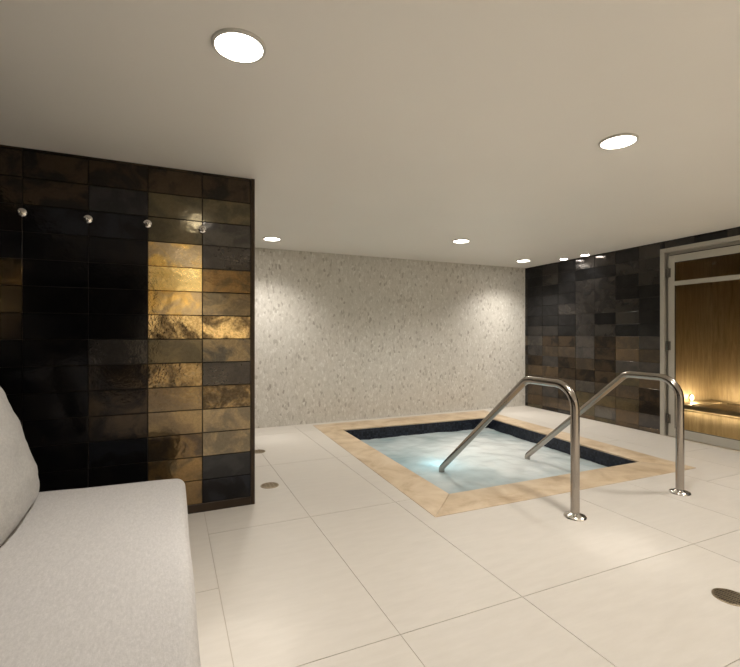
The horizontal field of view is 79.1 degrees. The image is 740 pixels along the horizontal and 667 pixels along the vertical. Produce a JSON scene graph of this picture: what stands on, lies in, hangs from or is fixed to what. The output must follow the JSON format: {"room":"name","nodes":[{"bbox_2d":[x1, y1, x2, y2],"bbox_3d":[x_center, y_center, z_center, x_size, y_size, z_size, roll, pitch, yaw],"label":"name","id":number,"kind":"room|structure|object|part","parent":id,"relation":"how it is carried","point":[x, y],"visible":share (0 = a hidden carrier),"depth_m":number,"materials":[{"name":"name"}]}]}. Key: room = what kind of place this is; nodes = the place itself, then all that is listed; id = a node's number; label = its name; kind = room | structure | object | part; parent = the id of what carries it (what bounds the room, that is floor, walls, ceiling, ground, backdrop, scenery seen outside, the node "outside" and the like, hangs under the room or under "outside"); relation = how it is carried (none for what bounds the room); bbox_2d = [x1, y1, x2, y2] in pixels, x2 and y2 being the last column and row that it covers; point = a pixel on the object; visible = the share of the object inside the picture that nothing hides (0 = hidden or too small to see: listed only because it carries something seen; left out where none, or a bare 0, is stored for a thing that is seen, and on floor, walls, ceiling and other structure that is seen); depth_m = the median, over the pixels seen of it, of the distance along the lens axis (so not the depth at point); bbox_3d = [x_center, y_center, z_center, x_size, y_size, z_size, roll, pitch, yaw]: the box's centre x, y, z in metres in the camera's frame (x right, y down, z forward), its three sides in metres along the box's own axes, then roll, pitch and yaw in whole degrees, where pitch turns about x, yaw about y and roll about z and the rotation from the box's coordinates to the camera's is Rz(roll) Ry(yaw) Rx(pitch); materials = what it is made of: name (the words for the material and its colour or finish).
{"room":"spa hot tub room","nodes":[
{"label":"spa hot tub room","id":0,"kind":"room"},
{"bbox_2d":[0,145,254,513],"bbox_3d":[-1.724,0.060,3.031,1.822,2.400,0.208,0,0,-24],"label":"wall partition","id":1,"kind":"structure","parent":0,"point":[127,347],"depth_m":2.97,"materials":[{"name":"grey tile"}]},
{"bbox_2d":[16,208,26,216],"bbox_3d":[-2.114,-0.739,2.707,0.052,0.053,0.070,0,0,-24],"label":"robe hook","id":2,"kind":"object","parent":1,"relation":"attached to","point":[21,212],"visible":1,"depth_m":2.73,"materials":[{"name":"silver metal"}]},
{"bbox_2d":[83,215,92,222],"bbox_3d":[-1.798,-0.734,2.848,0.052,0.053,0.070,0,0,-24],"label":"robe hook","id":3,"kind":"object","parent":1,"relation":"attached to","point":[87,218],"visible":1,"depth_m":2.87,"materials":[{"name":"silver metal"}]},
{"bbox_2d":[143,220,151,227],"bbox_3d":[-1.485,-0.739,2.988,0.052,0.053,0.070,0,0,-24],"label":"robe hook","id":4,"kind":"object","parent":1,"relation":"attached to","point":[147,223],"visible":1,"depth_m":3.01,"materials":[{"name":"silver metal"}]},
{"bbox_2d":[198,226,205,232],"bbox_3d":[-1.169,-0.734,3.129,0.052,0.053,0.070,0,0,-24],"label":"robe hook","id":5,"kind":"object","parent":1,"relation":"attached to","point":[202,229],"visible":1,"depth_m":3.15,"materials":[{"name":"silver metal"}]},
{"bbox_3d":[-0.905,0.060,3.397,0.028,2.400,0.208,0,0,-24],"label":"edge trim","id":6,"kind":"part","parent":1,"relation":"part of","materials":[{"name":"brown metal"}]},
{"bbox_2d":[0,0,739,267],"bbox_3d":[1.292,-1.200,2.466,7.070,0.120,8.850,0,0,-24],"label":"ceiling","id":7,"kind":"structure","parent":0,"point":[399,129],"depth_m":2.31,"materials":[{"name":"paint"}]},
{"bbox_2d":[211,28,265,63],"bbox_3d":[-0.518,-1.133,1.773,0.208,0.014,0.208,0,0,-24],"label":"recessed light","id":8,"kind":"object","parent":7,"relation":"in","point":[237,45],"visible":1,"depth_m":1.75,"materials":[{"name":"white"}]},
{"bbox_2d":[263,236,280,240],"bbox_3d":[-1.175,-1.133,5.367,0.208,0.014,0.208,0,0,-24],"label":"recessed light","id":9,"kind":"object","parent":7,"relation":"in","point":[269,238],"visible":1,"depth_m":5.33,"materials":[{"name":"white"}]},
{"bbox_2d":[453,239,469,242],"bbox_3d":[1.118,-1.133,5.493,0.208,0.014,0.208,0,0,-24],"label":"recessed light","id":10,"kind":"object","parent":7,"relation":"in","point":[455,240],"visible":1,"depth_m":5.45,"materials":[{"name":"white"}]},
{"bbox_2d":[517,259,530,261],"bbox_3d":[2.392,-1.133,6.981,0.208,0.014,0.208,0,0,-24],"label":"recessed light","id":11,"kind":"object","parent":7,"relation":"in","point":[521,260],"visible":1,"depth_m":6.93,"materials":[{"name":"white"}]},
{"bbox_2d":[599,133,638,149],"bbox_3d":[1.468,-1.133,2.648,0.208,0.014,0.208,0,0,-24],"label":"recessed light","id":12,"kind":"object","parent":7,"relation":"in","point":[617,141],"visible":1,"depth_m":2.63,"materials":[{"name":"white"}]},
{"bbox_2d":[255,248,524,427],"bbox_3d":[-0.495,0.110,6.470,7.070,2.500,0.120,0,0,-24],"label":"wall","id":13,"kind":"structure","parent":0,"point":[339,337],"depth_m":6.69,"materials":[{"name":"tile"}]},
{"bbox_2d":[188,406,739,666],"bbox_3d":[1.292,1.335,2.466,7.070,0.150,8.850,0,0,-24],"label":"floor","id":14,"kind":"structure","parent":0,"point":[331,565],"depth_m":2.40,"materials":[{"name":"beige tile"}]},
{"bbox_2d":[0,479,200,666],"bbox_3d":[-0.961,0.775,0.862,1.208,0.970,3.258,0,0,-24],"label":"seat cushion","id":15,"kind":"object","parent":14,"relation":"on","point":[101,576],"visible":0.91,"depth_m":1.44,"materials":[{"name":"fabric"}]},
{"bbox_2d":[0,387,39,544],"bbox_3d":[-1.580,0.500,1.852,0.299,0.604,0.652,0,0,-26],"label":"throw pillow","id":16,"kind":"object","parent":15,"relation":"on","point":[19,479],"visible":1,"depth_m":1.83,"materials":[{"name":"fabric"}]},
{"bbox_2d":[255,449,264,452],"bbox_3d":[-1.192,1.258,4.779,0.150,0.004,0.150,0,0,-24],"label":"floor drain","id":17,"kind":"object","parent":14,"relation":"on","point":[259,450],"visible":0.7,"depth_m":4.77,"materials":[{"name":"brown"}]},
{"bbox_2d":[260,482,278,488],"bbox_3d":[-0.831,1.258,3.714,0.150,0.004,0.150,0,0,-24],"label":"floor drain","id":18,"kind":"object","parent":14,"relation":"on","point":[268,485],"visible":1,"depth_m":3.71,"materials":[{"name":"brown"}]},
{"bbox_2d":[313,410,694,516],"bbox_3d":[1.164,1.833,5.182,3.030,1.154,3.345,0,0,-24],"label":"hot tub","id":19,"kind":"object","parent":14,"relation":"in","point":[622,464],"visible":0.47,"depth_m":4.45,"materials":[{"name":"beige stone"}]},
{"bbox_2d":[361,428,606,493],"bbox_3d":[1.186,1.407,5.116,2.363,0.035,2.603,0,0,-24],"label":"pool water","id":20,"kind":"object","parent":19,"relation":"in","point":[492,458],"visible":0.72,"depth_m":5.01,"materials":[{"name":"liquid"}]},
{"bbox_2d":[439,376,586,520],"bbox_3d":[1.080,1.013,3.811,0.152,1.370,1.760,0,0,-24],"label":"handrail","id":21,"kind":"object","parent":19,"relation":"attached to","point":[574,514],"visible":0.99,"depth_m":3.08,"materials":[{"name":"silver metal"}]},
{"bbox_2d":[525,371,691,495],"bbox_3d":[2.121,1.013,4.275,0.152,1.370,1.760,0,0,-24],"label":"handrail","id":22,"kind":"object","parent":19,"relation":"attached to","point":[679,490],"visible":0.98,"depth_m":3.58,"materials":[{"name":"silver metal"}]},
{"bbox_2d":[711,588,739,606],"bbox_3d":[1.723,1.258,2.138,0.150,0.004,0.150,0,0,-24],"label":"floor drain","id":23,"kind":"object","parent":14,"relation":"on","point":[728,596],"visible":1,"depth_m":2.15,"materials":[{"name":"brown"}]},
{"bbox_2d":[525,227,739,433],"bbox_3d":[4.388,0.060,3.848,0.149,2.400,8.650,0,0,-22],"label":"wall","id":24,"kind":"structure","parent":0,"point":[592,320],"depth_m":6.39,"materials":[{"name":"grey tile"}]},
{"bbox_2d":[660,235,739,450],"bbox_3d":[3.852,0.107,5.047,0.191,2.305,1.155,0,0,-22],"label":"door","id":25,"kind":"structure","parent":24,"relation":"in","point":[669,257],"depth_m":5.43,"materials":[{"name":"beige metal"}]},
{"bbox_2d":[676,258,711,401],"bbox_3d":[4.211,0.060,6.088,1.190,2.600,0.100,0,0,-22],"label":"wall","id":26,"kind":"structure","parent":0,"point":[693,301],"depth_m":6.12,"materials":[{"name":"brown wood"}]},
{"bbox_2d":[712,253,739,402],"bbox_3d":[5.185,0.060,5.390,0.100,2.600,2.120,0,0,-22],"label":"wall","id":27,"kind":"structure","parent":0,"point":[725,294],"depth_m":6.09,"materials":[{"name":"brown wood"}]},
{"bbox_3d":[4.522,1.310,5.124,1.330,0.099,1.920,0,0,-22],"label":"floor","id":28,"kind":"structure","parent":0,"visible":0},
{"bbox_2d":[684,400,739,439],"bbox_3d":[4.739,1.083,5.211,0.858,0.355,1.916,0,0,-22],"label":"bench","id":29,"kind":"object","parent":28,"relation":"on","point":[703,423],"depth_m":5.58,"materials":[{"name":"brown wood"}]},
{"bbox_3d":[4.370,0.912,5.812,0.600,0.015,0.010,0,0,-22],"label":"light strip","id":30,"kind":"part","parent":29,"relation":"part of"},
{"bbox_3d":[4.353,0.993,5.056,0.012,0.015,1.820,0,0,-22],"label":"light strip","id":31,"kind":"part","parent":29,"relation":"part of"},
{"bbox_3d":[4.767,0.949,5.223,0.797,0.053,1.916,0,0,-22],"label":"seat panel","id":32,"kind":"part","parent":29,"relation":"part of","materials":[{"name":"brown wood"}]}
]}

